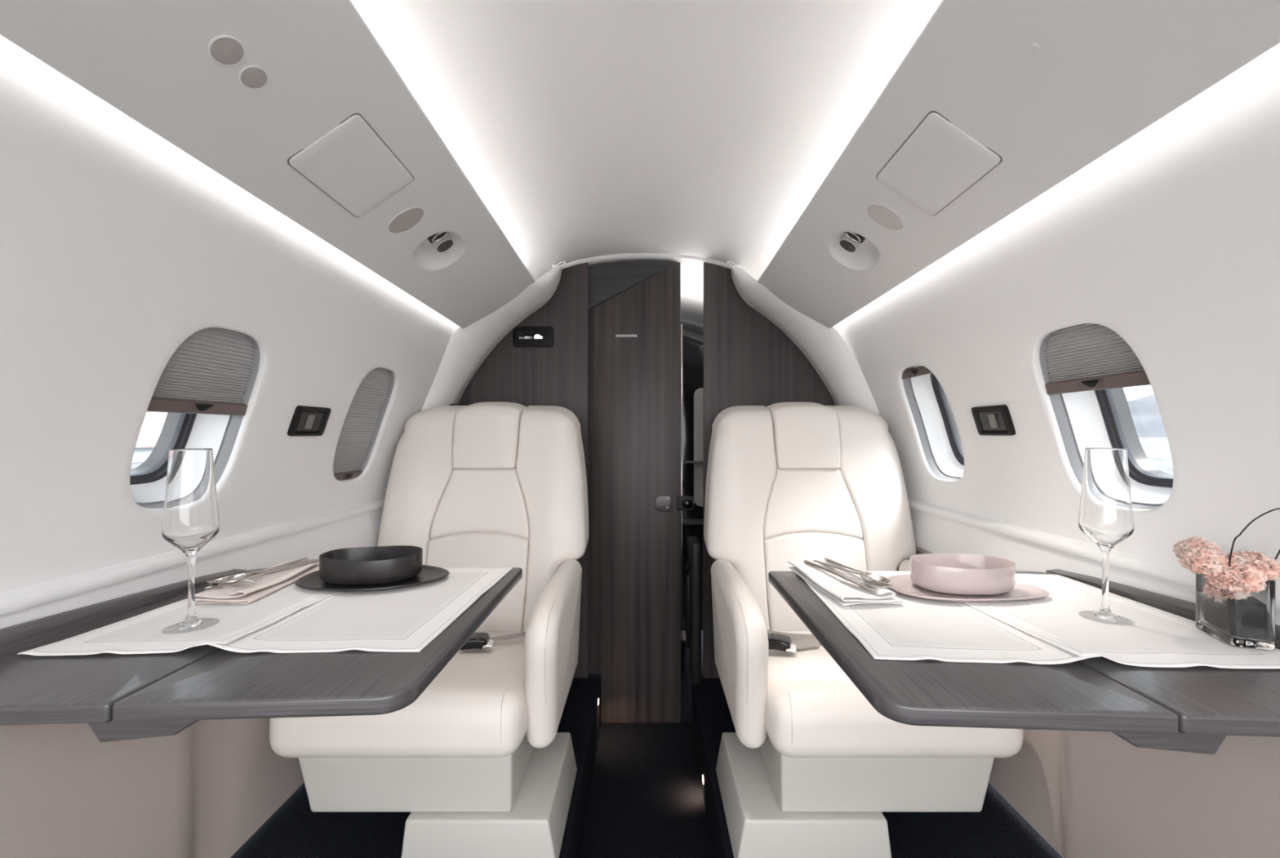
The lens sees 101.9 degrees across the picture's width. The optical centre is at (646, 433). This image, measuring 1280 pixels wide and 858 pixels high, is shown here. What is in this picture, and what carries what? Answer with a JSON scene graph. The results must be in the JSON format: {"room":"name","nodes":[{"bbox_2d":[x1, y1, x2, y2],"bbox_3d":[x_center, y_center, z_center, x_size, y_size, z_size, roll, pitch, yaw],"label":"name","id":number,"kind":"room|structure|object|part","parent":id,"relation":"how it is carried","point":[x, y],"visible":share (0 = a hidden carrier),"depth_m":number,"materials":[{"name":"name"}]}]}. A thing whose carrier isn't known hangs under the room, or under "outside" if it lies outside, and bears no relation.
{"room":"aircraft cabin","nodes":[
{"label":"aircraft cabin","id":0,"kind":"room"},
{"bbox_2d":[0,507,382,857],"bbox_3d":[-0.769,0.505,0.685,0.068,0.560,2.370,0,0,0],"label":"wall","id":1,"kind":"structure","parent":0,"point":[202,790],"depth_m":0.78,"materials":[{"name":"white plastic"}]},
{"bbox_2d":[0,567,522,742],"bbox_3d":[-0.521,0.278,0.754,0.554,0.087,0.552,0,0,0],"label":"dining table","id":2,"kind":"object","parent":1,"relation":"attached to","point":[120,696],"visible":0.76,"depth_m":0.56,"materials":[{"name":"grey wood"}]},
{"bbox_2d":[17,582,338,655],"bbox_3d":[-0.627,0.256,0.813,0.246,0.012,0.402,0,0,0],"label":"placemat","id":3,"kind":"object","parent":2,"relation":"on","point":[141,633],"visible":0.56,"depth_m":0.70,"materials":[{"name":"fabric"}]},
{"bbox_2d":[161,448,219,634],"bbox_3d":[-0.618,0.141,0.705,0.060,0.241,0.060,0,0,8],"label":"glass","id":4,"kind":"object","parent":3,"relation":"on","point":[190,518],"visible":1,"depth_m":0.69,"materials":[{"name":"white"}]},
{"bbox_2d":[195,560,319,604],"bbox_3d":[-0.653,0.251,0.899,0.097,0.018,0.224,0,0,0],"label":"napkin","id":5,"kind":"object","parent":3,"relation":"on","point":[267,584],"visible":0.79,"depth_m":0.84,"materials":[{"name":"beige fabric"}]},
{"bbox_2d":[204,557,308,588],"bbox_3d":[-0.672,0.242,0.907,0.017,0.005,0.198,0,0,10],"label":"knife","id":6,"kind":"object","parent":5,"relation":"on","point":[304,558],"visible":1,"depth_m":0.91,"materials":[{"name":"silver metal"}]},
{"bbox_2d":[205,559,315,585],"bbox_3d":[-0.667,0.241,0.911,0.040,0.012,0.186,0,0,17],"label":"spoon","id":7,"kind":"object","parent":5,"relation":"on","point":[216,581],"visible":0.98,"depth_m":0.87,"materials":[{"name":"silver metal"}]},
{"bbox_2d":[222,559,319,587],"bbox_3d":[-0.637,0.239,0.900,0.021,0.008,0.192,0,0,9],"label":"fork","id":8,"kind":"object","parent":5,"relation":"on","point":[255,578],"visible":0.95,"depth_m":0.86,"materials":[{"name":"silver metal"}]},
{"bbox_2d":[200,567,512,653],"bbox_3d":[-0.399,0.257,0.821,0.273,0.013,0.398,0,0,0],"label":"placemat","id":9,"kind":"object","parent":2,"relation":"on","point":[408,619],"visible":0.77,"depth_m":0.73,"materials":[{"name":"fabric"}]},
{"bbox_2d":[294,564,448,591],"bbox_3d":[-0.482,0.256,0.923,0.253,0.008,0.164,0,0,0],"label":"plate","id":10,"kind":"object","parent":9,"relation":"on","point":[428,574],"visible":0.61,"depth_m":0.89,"materials":[{"name":"black ceramic"}]},
{"bbox_2d":[319,545,422,585],"bbox_3d":[-0.487,0.233,0.922,0.166,0.046,0.112,0,0,0],"label":"bowl","id":11,"kind":"object","parent":10,"relation":"on","point":[380,565],"visible":1,"depth_m":0.88,"materials":[{"name":"black ceramic"}]},
{"bbox_2d":[0,35,460,593],"bbox_3d":[-0.698,-0.112,0.685,0.222,0.637,2.370,0,0,0],"label":"wall","id":12,"kind":"structure","parent":0,"point":[118,246],"depth_m":0.72,"materials":[{"name":"white plastic"}]},
{"bbox_2d":[0,498,384,615],"bbox_3d":[-0.808,0.216,0.685,0.029,0.032,2.370,0,0,0],"label":"trim","id":13,"kind":"structure","parent":12,"relation":"attached to","point":[13,601],"depth_m":0.83,"materials":[{"name":"white plastic"}]},
{"bbox_2d":[129,328,260,508],"bbox_3d":[-0.803,-0.032,0.880,0.200,0.310,0.197,0,0,0],"label":"window","id":14,"kind":"structure","parent":12,"relation":"in","point":[148,481],"depth_m":0.95,"materials":[{"name":"grey plastic"}]},
{"bbox_3d":[-0.794,-0.035,0.880,0.140,0.298,0.188,0,0,0],"label":"frame","id":15,"kind":"part","parent":14,"relation":"part of","materials":[{"name":"white plastic"}]},
{"bbox_2d":[146,327,254,415],"bbox_3d":[-0.742,-0.108,0.880,0.058,0.148,0.205,0,0,0],"label":"window shade","id":16,"kind":"object","parent":14,"relation":"attached to","point":[208,373],"visible":0.8,"depth_m":0.88,"materials":[{"name":"grey fabric"}]},
{"bbox_3d":[-0.752,-0.044,0.880,0.004,0.011,0.040,0,0,0],"label":"finger pull","id":17,"kind":"part","parent":16,"relation":"part of","materials":[{"name":"black plastic"}]},
{"bbox_2d":[287,405,331,435],"bbox_3d":[-0.748,-0.028,1.155,0.030,0.066,0.116,0,0,0],"label":"control panel","id":18,"kind":"object","parent":12,"relation":"attached to","point":[306,420],"visible":1,"depth_m":1.15,"materials":[{"name":"black plastic"}]},
{"bbox_2d":[304,414,315,428],"bbox_3d":[-0.747,-0.027,1.151,0.015,0.032,0.020,0,0,0],"label":"socket","id":19,"kind":"object","parent":18,"relation":"attached to","point":[309,420],"depth_m":1.15,"materials":[{"name":"grey plastic"}]},
{"bbox_2d":[358,368,394,471],"bbox_3d":[-0.803,-0.032,1.391,0.200,0.310,0.197,0,0,0],"label":"window","id":20,"kind":"structure","parent":12,"relation":"in","point":[391,383],"depth_m":1.49,"materials":[{"name":"grey plastic"}]},
{"bbox_2d":[333,367,391,480],"bbox_3d":[-0.764,-0.029,1.391,0.104,0.309,0.204,0,0,0],"label":"window shade","id":21,"kind":"object","parent":20,"relation":"attached to","point":[364,410],"visible":0.81,"depth_m":1.40,"materials":[{"name":"grey fabric"}]},
{"bbox_3d":[-0.799,0.114,1.391,0.003,0.011,0.040,0,0,0],"label":"finger pull","id":22,"kind":"part","parent":21,"relation":"part of","materials":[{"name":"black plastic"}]},
{"bbox_2d":[0,0,535,328],"bbox_3d":[-0.473,-0.451,0.585,0.235,0.232,2.170,0,0,0],"label":"panel","id":23,"kind":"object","parent":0,"point":[151,60],"depth_m":0.68,"materials":[{"name":"white plastic"}]},
{"bbox_2d":[208,35,245,66],"bbox_3d":[-0.472,-0.431,0.584,0.032,0.023,0.036,0,0,0],"label":"ceiling vent","id":24,"kind":"object","parent":23,"relation":"in","point":[224,50],"visible":1,"depth_m":0.58,"materials":[{"name":"white plastic"}]},
{"bbox_2d":[238,64,268,89],"bbox_3d":[-0.473,-0.429,0.625,0.028,0.020,0.032,0,0,0],"label":"ceiling vent","id":25,"kind":"object","parent":23,"relation":"in","point":[252,77],"visible":1,"depth_m":0.62,"materials":[{"name":"white plastic"}]},
{"bbox_2d":[287,113,413,217],"bbox_3d":[-0.469,-0.427,0.843,0.106,0.077,0.190,0,0,0],"label":"access hatch","id":26,"kind":"object","parent":23,"relation":"attached to","point":[351,163],"visible":1,"depth_m":0.82,"materials":[{"name":"grey plastic"}]},
{"bbox_2d":[387,206,424,233],"bbox_3d":[-0.472,-0.420,1.020,0.068,0.047,0.061,0,0,0],"label":"ceiling vent","id":27,"kind":"object","parent":23,"relation":"in","point":[406,220],"visible":1,"depth_m":1.02,"materials":[{"name":"white plastic"}]},
{"bbox_2d":[427,231,453,252],"bbox_3d":[-0.463,-0.442,1.169,0.052,0.045,0.094,0,0,-8],"label":"light","id":28,"kind":"object","parent":23,"relation":"attached to","point":[442,242],"visible":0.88,"depth_m":1.18,"materials":[{"name":"white metal"}]},
{"bbox_2d":[350,0,942,280],"bbox_3d":[0.000,-0.606,0.685,0.800,0.216,2.370,0,0,0],"label":"ceiling","id":29,"kind":"structure","parent":0,"point":[707,129],"depth_m":1.00,"materials":[{"name":"white fabric"}]},
{"bbox_2d":[230,630,1062,857],"bbox_3d":[0.000,0.912,1.100,1.600,0.275,3.200,0,0,0],"label":"floor","id":30,"kind":"structure","parent":0,"point":[639,791],"depth_m":1.34,"materials":[{"name":"black carpet"}]},
{"bbox_2d":[269,401,588,857],"bbox_3d":[-0.482,0.385,1.370,0.610,0.974,0.725,0,0,0],"label":"seat","id":31,"kind":"object","parent":30,"relation":"on","point":[479,762],"visible":0.75,"depth_m":1.14,"materials":[{"name":"white leather"}]},
{"bbox_2d":[269,631,528,757],"bbox_3d":[-0.503,0.586,1.250,0.506,0.139,0.480,0,0,0],"label":"seat cushion","id":32,"kind":"object","parent":31,"relation":"on","point":[477,706],"depth_m":1.02,"materials":[{"name":"white leather"}]},
{"bbox_2d":[426,531,528,631],"bbox_3d":[-0.482,0.424,1.505,0.287,0.302,0.146,0,0,0],"label":"lumbar cushion","id":33,"kind":"object","parent":31,"relation":"on","point":[443,548],"depth_m":1.48,"materials":[{"name":"white leather"}]},
{"bbox_2d":[430,467,528,538],"bbox_3d":[-0.482,0.197,1.559,0.286,0.215,0.132,0,0,0],"label":"cushion","id":34,"kind":"object","parent":31,"relation":"on","point":[466,503],"depth_m":1.52,"materials":[{"name":"white leather"}]},
{"bbox_3d":[-0.385,0.513,1.266,0.024,0.011,0.034,0,0,-7],"label":"buckle plate","id":35,"kind":"part","parent":31,"relation":"part of","materials":[{"name":"silver metal"}]},
{"bbox_3d":[-0.221,0.513,1.266,0.080,0.326,0.460,0,0,0],"label":"armrest","id":36,"kind":"part","parent":31,"relation":"part of","materials":[{"name":"white leather"}]},
{"bbox_2d":[682,328,702,670],"bbox_3d":[0.330,0.275,2.400,0.580,1.549,0.400,0,0,0],"label":"doorway opening","id":37,"kind":"object","parent":30,"relation":"on","point":[692,343],"visible":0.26,"depth_m":2.30,"materials":[{"name":"black"}]},
{"bbox_3d":[0.330,-0.388,2.286,0.580,0.223,0.032,0,0,0],"label":"rail","id":38,"kind":"part","parent":37,"relation":"part of","materials":[{"name":"black plastic"}]},
{"bbox_3d":[0.330,0.060,2.284,0.240,0.520,0.029,0,0,0],"label":"brown door","id":39,"kind":"part","parent":37,"relation":"part of","materials":[{"name":"grey plastic"}]},
{"bbox_2d":[703,401,1023,857],"bbox_3d":[0.482,0.385,1.370,0.610,0.974,0.725,0,0,0],"label":"seat","id":40,"kind":"object","parent":30,"relation":"on","point":[809,768],"visible":0.79,"depth_m":1.17,"materials":[{"name":"white leather"}]},
{"bbox_2d":[685,536,701,684],"bbox_3d":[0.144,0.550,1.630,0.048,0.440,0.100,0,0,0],"label":"cabinet","id":41,"kind":"object","parent":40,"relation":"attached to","point":[693,580],"visible":1,"depth_m":1.58,"materials":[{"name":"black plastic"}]},
{"bbox_3d":[0.131,0.528,1.619,0.015,0.265,0.052,0,0,14],"label":"lever","id":42,"kind":"part","parent":41,"relation":"part of","materials":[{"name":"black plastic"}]},
{"bbox_3d":[0.221,0.513,1.266,0.080,0.326,0.460,0,0,0],"label":"armrest","id":43,"kind":"part","parent":40,"relation":"part of","materials":[{"name":"white leather"}]},
{"bbox_3d":[0.347,0.513,1.243,0.024,0.011,0.034,0,0,20],"label":"buckle plate","id":44,"kind":"part","parent":40,"relation":"part of","materials":[{"name":"silver metal"}]},
{"bbox_2d":[763,467,862,538],"bbox_3d":[0.482,0.197,1.559,0.286,0.215,0.132,0,0,0],"label":"cushion","id":45,"kind":"object","parent":40,"relation":"on","point":[799,503],"depth_m":1.52,"materials":[{"name":"white leather"}]},
{"bbox_2d":[763,531,866,631],"bbox_3d":[0.482,0.424,1.505,0.287,0.302,0.146,0,0,0],"label":"lumbar cushion","id":46,"kind":"object","parent":40,"relation":"on","point":[849,548],"depth_m":1.48,"materials":[{"name":"white leather"}]},
{"bbox_2d":[764,631,1023,757],"bbox_3d":[0.503,0.586,1.250,0.506,0.139,0.480,0,0,0],"label":"seat cushion","id":47,"kind":"object","parent":40,"relation":"on","point":[813,709],"depth_m":1.02,"materials":[{"name":"white leather"}]},
{"bbox_3d":[0.727,0.479,1.358,0.061,0.258,0.236,0,0,0],"label":"armrest","id":48,"kind":"part","parent":40,"relation":"part of","materials":[{"name":"white leather"}]},
{"bbox_2d":[457,262,835,678],"bbox_3d":[0.000,0.240,1.861,1.720,1.719,0.022,0,0,0],"label":"wall","id":49,"kind":"structure","parent":0,"point":[748,360],"depth_m":1.85,"materials":[{"name":"brown wood"}]},
{"bbox_2d":[421,266,561,411],"bbox_3d":[-0.553,0.192,1.748,0.520,1.588,0.196,0,0,0],"label":"trim","id":50,"kind":"structure","parent":49,"relation":"attached to","point":[468,348],"depth_m":1.72,"materials":[{"name":"white plastic"}]},
{"bbox_2d":[512,326,553,346],"bbox_3d":[-0.403,-0.345,1.846,0.146,0.074,0.008,0,0,0],"label":"display panel","id":51,"kind":"object","parent":49,"relation":"attached to","point":[522,336],"visible":1,"depth_m":1.84,"materials":[{"name":"black plastic"}]},
{"bbox_2d":[551,261,565,267],"bbox_3d":[-0.302,-0.586,1.796,0.049,0.019,0.014,0,0,5],"label":"coat hook","id":52,"kind":"object","parent":49,"relation":"attached to","point":[553,265],"visible":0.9,"depth_m":1.79,"materials":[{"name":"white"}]},
{"bbox_2d":[588,260,693,722],"bbox_3d":[-0.021,0.218,1.889,0.386,1.704,0.036,0,0,0],"label":"door","id":53,"kind":"structure","parent":49,"relation":"in","point":[637,503],"depth_m":1.89,"materials":[{"name":"brown wood"}]},
{"bbox_2d":[615,333,639,337],"bbox_3d":[-0.069,-0.355,1.884,0.086,0.012,0.002,0,0,0],"label":"plaque","id":54,"kind":"object","parent":53,"relation":"attached to","point":[616,335],"visible":1,"depth_m":1.88,"materials":[{"name":"white metal"}]},
{"bbox_3d":[-0.047,-0.542,1.897,0.334,0.183,0.019,0,0,0],"label":"head panel","id":55,"kind":"part","parent":53,"relation":"part of","materials":[{"name":"wood"}]},
{"bbox_3d":[0.060,0.253,1.881,0.060,0.058,0.006,0,0,0],"label":"latch plate","id":56,"kind":"part","parent":53,"relation":"part of","materials":[{"name":"grey metal"}]},
{"bbox_3d":[0.150,0.253,1.875,0.044,0.034,0.008,0,0,0],"label":"turn knob","id":57,"kind":"part","parent":53,"relation":"part of","materials":[{"name":"black metal"}]},
{"bbox_2d":[560,253,731,269],"bbox_3d":[0.000,-0.612,1.859,0.620,0.061,0.049,0,0,0],"label":"trim","id":58,"kind":"structure","parent":49,"relation":"attached to","point":[628,256],"depth_m":1.84,"materials":[{"name":"white plastic"}]},
{"bbox_2d":[727,261,740,267],"bbox_3d":[0.302,-0.586,1.796,0.049,0.019,0.014,0,0,-5],"label":"coat hook","id":59,"kind":"object","parent":49,"relation":"attached to","point":[737,265],"visible":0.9,"depth_m":1.79,"materials":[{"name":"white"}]},
{"bbox_2d":[730,266,879,415],"bbox_3d":[0.553,0.192,1.748,0.520,1.588,0.196,0,0,0],"label":"trim","id":60,"kind":"structure","parent":49,"relation":"attached to","point":[824,347],"depth_m":1.71,"materials":[{"name":"white plastic"}]},
{"bbox_2d":[680,320,702,335],"bbox_3d":[0.000,0.200,2.730,1.600,1.800,0.020,0,0,0],"label":"wall","id":61,"kind":"structure","parent":0,"point":[695,327],"depth_m":2.72,"materials":[{"name":"black plastic"}]},
{"bbox_2d":[680,262,702,324],"bbox_3d":[0.130,-0.319,2.295,1.060,0.638,0.810,0,0,0],"label":"ceiling","id":62,"kind":"structure","parent":0,"point":[691,274],"depth_m":2.24,"materials":[{"name":"white"}]},
{"bbox_2d":[757,0,1279,328],"bbox_3d":[0.473,-0.451,0.585,0.235,0.232,2.170,0,0,0],"label":"panel","id":63,"kind":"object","parent":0,"point":[1101,73],"depth_m":0.67,"materials":[{"name":"white plastic"}]},
{"bbox_2d":[839,231,865,252],"bbox_3d":[0.463,-0.442,1.169,0.052,0.045,0.094,0,0,8],"label":"light","id":64,"kind":"object","parent":63,"relation":"attached to","point":[851,242],"visible":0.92,"depth_m":1.18,"materials":[{"name":"white metal"}]},
{"bbox_2d":[866,203,903,230],"bbox_3d":[0.466,-0.424,1.014,0.068,0.047,0.061,0,0,0],"label":"ceiling vent","id":65,"kind":"object","parent":63,"relation":"in","point":[883,215],"visible":1,"depth_m":1.01,"materials":[{"name":"white plastic"}]},
{"bbox_2d":[875,111,1002,215],"bbox_3d":[0.465,-0.430,0.843,0.106,0.078,0.190,0,0,0],"label":"access hatch","id":66,"kind":"object","parent":63,"relation":"attached to","point":[938,162],"visible":1,"depth_m":0.82,"materials":[{"name":"grey plastic"}]},
{"bbox_2d":[1029,43,1039,52],"bbox_3d":[0.449,-0.447,0.600,0.009,0.007,0.010,0,0,0],"label":"ceiling sensor","id":67,"kind":"object","parent":63,"relation":"attached to","point":[1033,47],"visible":1,"depth_m":0.60,"materials":[{"name":"white plastic"}]},
{"bbox_2d":[832,43,1279,590],"bbox_3d":[0.704,-0.112,0.685,0.216,0.637,2.370,0,0,0],"label":"wall","id":68,"kind":"structure","parent":0,"point":[1167,241],"depth_m":0.74,"materials":[{"name":"white plastic"}]},
{"bbox_2d":[902,365,964,480],"bbox_3d":[0.816,-0.035,1.394,0.197,0.317,0.207,0,0,0],"label":"window","id":69,"kind":"structure","parent":68,"relation":"in","point":[930,406],"depth_m":1.48,"materials":[{"name":"grey plastic"}]},
{"bbox_2d":[902,365,932,379],"bbox_3d":[0.729,-0.167,1.394,0.024,0.026,0.179,0,0,0],"label":"window shade","id":70,"kind":"object","parent":69,"relation":"attached to","point":[918,371],"visible":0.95,"depth_m":1.39,"materials":[{"name":"grey"}]},
{"bbox_2d":[971,404,1015,435],"bbox_3d":[0.763,-0.029,1.145,0.028,0.066,0.116,0,0,0],"label":"control panel","id":71,"kind":"object","parent":68,"relation":"attached to","point":[997,420],"visible":1,"depth_m":1.14,"materials":[{"name":"black plastic"}]},
{"bbox_2d":[986,413,998,427],"bbox_3d":[0.762,-0.028,1.141,0.014,0.031,0.020,0,0,0],"label":"socket","id":72,"kind":"object","parent":71,"relation":"attached to","point":[992,419],"depth_m":1.14,"materials":[{"name":"grey plastic"}]},
{"bbox_2d":[907,497,1279,612],"bbox_3d":[0.808,0.216,0.685,0.028,0.032,2.370,0,0,0],"label":"trim","id":73,"kind":"structure","parent":68,"relation":"attached to","point":[1175,573],"depth_m":0.97,"materials":[{"name":"white plastic"}]},
{"bbox_2d":[1039,324,1173,509],"bbox_3d":[0.816,-0.035,0.880,0.197,0.317,0.207,0,0,0],"label":"window","id":74,"kind":"structure","parent":68,"relation":"in","point":[1101,418],"depth_m":0.96,"materials":[{"name":"grey plastic"}]},
{"bbox_2d":[1044,323,1150,394],"bbox_3d":[0.749,-0.130,0.880,0.048,0.114,0.214,0,0,0],"label":"window shade","id":75,"kind":"object","parent":74,"relation":"attached to","point":[1087,357],"visible":0.81,"depth_m":0.88,"materials":[{"name":"grey fabric"}]},
{"bbox_3d":[0.755,-0.085,0.880,0.004,0.011,0.040,0,0,0],"label":"finger pull","id":76,"kind":"part","parent":75,"relation":"part of","materials":[{"name":"black plastic"}]},
{"bbox_3d":[0.806,-0.037,0.880,0.135,0.307,0.198,0,0,0],"label":"frame","id":77,"kind":"part","parent":74,"relation":"part of","materials":[{"name":"white plastic"}]},
{"bbox_2d":[897,507,1279,857],"bbox_3d":[0.769,0.505,0.685,0.068,0.560,2.370,0,0,0],"label":"wall","id":78,"kind":"structure","parent":0,"point":[1088,794],"depth_m":0.81,"materials":[{"name":"white plastic"}]},
{"bbox_2d":[915,550,924,554],"bbox_3d":[0.789,0.352,1.460,0.026,0.020,0.680,0,0,0],"label":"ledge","id":79,"kind":"object","parent":78,"relation":"attached to","point":[917,551],"visible":0.02,"depth_m":1.49,"materials":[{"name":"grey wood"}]},
{"bbox_2d":[768,568,1279,755],"bbox_3d":[0.516,0.278,0.739,0.564,0.087,0.532,0,0,0],"label":"dining table","id":80,"kind":"object","parent":78,"relation":"attached to","point":[1188,709],"visible":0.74,"depth_m":0.54,"materials":[{"name":"grey wood"}]},
{"bbox_2d":[800,571,1100,664],"bbox_3d":[0.393,0.257,0.790,0.253,0.014,0.409,0,0,0],"label":"placemat","id":81,"kind":"object","parent":80,"relation":"on","point":[917,628],"visible":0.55,"depth_m":0.68,"materials":[{"name":"fabric"}]},
{"bbox_2d":[787,558,904,605],"bbox_3d":[0.330,0.251,0.901,0.099,0.018,0.238,0,0,-7],"label":"napkin","id":82,"kind":"object","parent":81,"relation":"on","point":[846,593],"visible":0.82,"depth_m":0.85,"materials":[{"name":"white fabric"}]},
{"bbox_2d":[803,560,878,591],"bbox_3d":[0.329,0.243,0.895,0.017,0.005,0.198,0,0,-16],"label":"knife","id":83,"kind":"object","parent":82,"relation":"on","point":[848,579],"visible":1,"depth_m":0.88,"materials":[{"name":"silver metal"}]},
{"bbox_2d":[813,560,897,586],"bbox_3d":[0.355,0.240,0.905,0.021,0.008,0.192,0,0,-20],"label":"fork","id":84,"kind":"object","parent":82,"relation":"on","point":[870,579],"visible":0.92,"depth_m":0.90,"materials":[{"name":"silver metal"}]},
{"bbox_2d":[823,557,891,584],"bbox_3d":[0.361,0.238,0.908,0.040,0.012,0.186,0,0,-10],"label":"spoon","id":85,"kind":"object","parent":82,"relation":"on","point":[881,580],"visible":1,"depth_m":0.86,"materials":[{"name":"silver metal"}]},
{"bbox_2d":[906,571,1279,668],"bbox_3d":[0.628,0.256,0.782,0.278,0.014,0.406,0,0,0],"label":"placemat","id":86,"kind":"object","parent":80,"relation":"on","point":[1157,637],"visible":0.7,"depth_m":0.69,"materials":[{"name":"fabric"}]},
{"bbox_2d":[886,573,1049,601],"bbox_3d":[0.524,0.256,0.863,0.245,0.008,0.141,0,0,0],"label":"plate","id":87,"kind":"object","parent":86,"relation":"on","point":[1022,590],"visible":0.59,"depth_m":0.83,"materials":[{"name":"pink ceramic"}]},
{"bbox_2d":[910,553,1015,595],"bbox_3d":[0.525,0.233,0.864,0.160,0.045,0.106,0,0,0],"label":"bowl","id":88,"kind":"object","parent":87,"relation":"on","point":[962,574],"visible":1,"depth_m":0.83,"materials":[{"name":"pink ceramic"}]},
{"bbox_2d":[1078,448,1134,626],"bbox_3d":[0.650,0.141,0.735,0.060,0.241,0.060,0,0,-8],"label":"glass","id":89,"kind":"object","parent":86,"relation":"on","point":[1105,517],"visible":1,"depth_m":0.72,"materials":[{"name":"white"}]},
{"bbox_2d":[1195,507,1279,650],"bbox_3d":[0.746,0.173,0.642,0.066,0.174,0.100,0,0,26],"label":"glass vase","id":90,"kind":"object","parent":86,"relation":"on","point":[1236,619],"visible":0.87,"depth_m":0.63,"materials":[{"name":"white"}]},
{"bbox_2d":[1172,536,1225,557],"bbox_3d":[0.729,0.155,0.685,0.048,0.038,0.049,0,0,0],"label":"flower","id":91,"kind":"object","parent":90,"relation":"in","point":[1181,546],"visible":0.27,"depth_m":0.68,"materials":[{"name":"pink plant"}]},
{"bbox_2d":[1177,546,1229,576],"bbox_3d":[0.704,0.162,0.655,0.045,0.035,0.045,0,0,12],"label":"flower","id":92,"kind":"object","parent":90,"relation":"in","point":[1198,560],"visible":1,"depth_m":0.65,"materials":[{"name":"pink plant"}]},
{"bbox_2d":[1202,582,1221,598],"bbox_3d":[0.738,0.199,0.660,0.044,0.036,0.044,0,0,0],"label":"flower","id":93,"kind":"object","parent":90,"relation":"in","point":[1208,588],"visible":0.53,"depth_m":0.66,"materials":[{"name":"pink plant"}]},
{"bbox_2d":[1203,557,1268,594],"bbox_3d":[0.725,0.174,0.640,0.055,0.043,0.054,0,0,0],"label":"flower","id":94,"kind":"object","parent":90,"relation":"in","point":[1240,576],"visible":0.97,"depth_m":0.62,"materials":[{"name":"pink plant"}]},
{"bbox_3d":[0.745,0.218,0.658,0.042,0.084,0.072,0,0,18],"label":"glass","id":95,"kind":"part","parent":90,"relation":"part of","materials":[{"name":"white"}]},
{"bbox_2d":[1225,550,1279,580],"bbox_3d":[0.752,0.165,0.646,0.051,0.040,0.052,0,0,0],"label":"flower","id":96,"kind":"object","parent":90,"relation":"in","point":[1271,567],"visible":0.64,"depth_m":0.63,"materials":[{"name":"pink plant"}]},
{"bbox_3d":[0.736,0.148,0.632,0.081,0.124,0.057,0,0,0],"label":"wire handle","id":97,"kind":"part","parent":90,"relation":"part of","materials":[{"name":"grey metal"}]},
{"label":"outside","id":98,"kind":"structure","parent":0,"visible":0},
{"bbox_2d":[130,437,1173,508],"bbox_3d":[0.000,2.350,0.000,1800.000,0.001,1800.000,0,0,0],"label":"ground","id":99,"kind":"structure","parent":98,"point":[1157,451],"depth_m":61.35,"materials":[{"name":"white"}]},
{"bbox_2d":[132,399,249,462],"bbox_3d":[-59.800,-4.300,41.500,36.400,13.300,67.000,0,0,0],"label":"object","id":100,"kind":"structure","parent":99,"relation":"on","point":[153,422],"depth_m":43.69,"materials":[{"name":"white"}]},
{"bbox_2d":[1127,395,1167,437],"bbox_3d":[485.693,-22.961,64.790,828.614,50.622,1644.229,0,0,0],"label":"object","id":101,"kind":"object","parent":99,"relation":"on","point":[1145,413],"visible":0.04,"depth_m":397.98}
]}

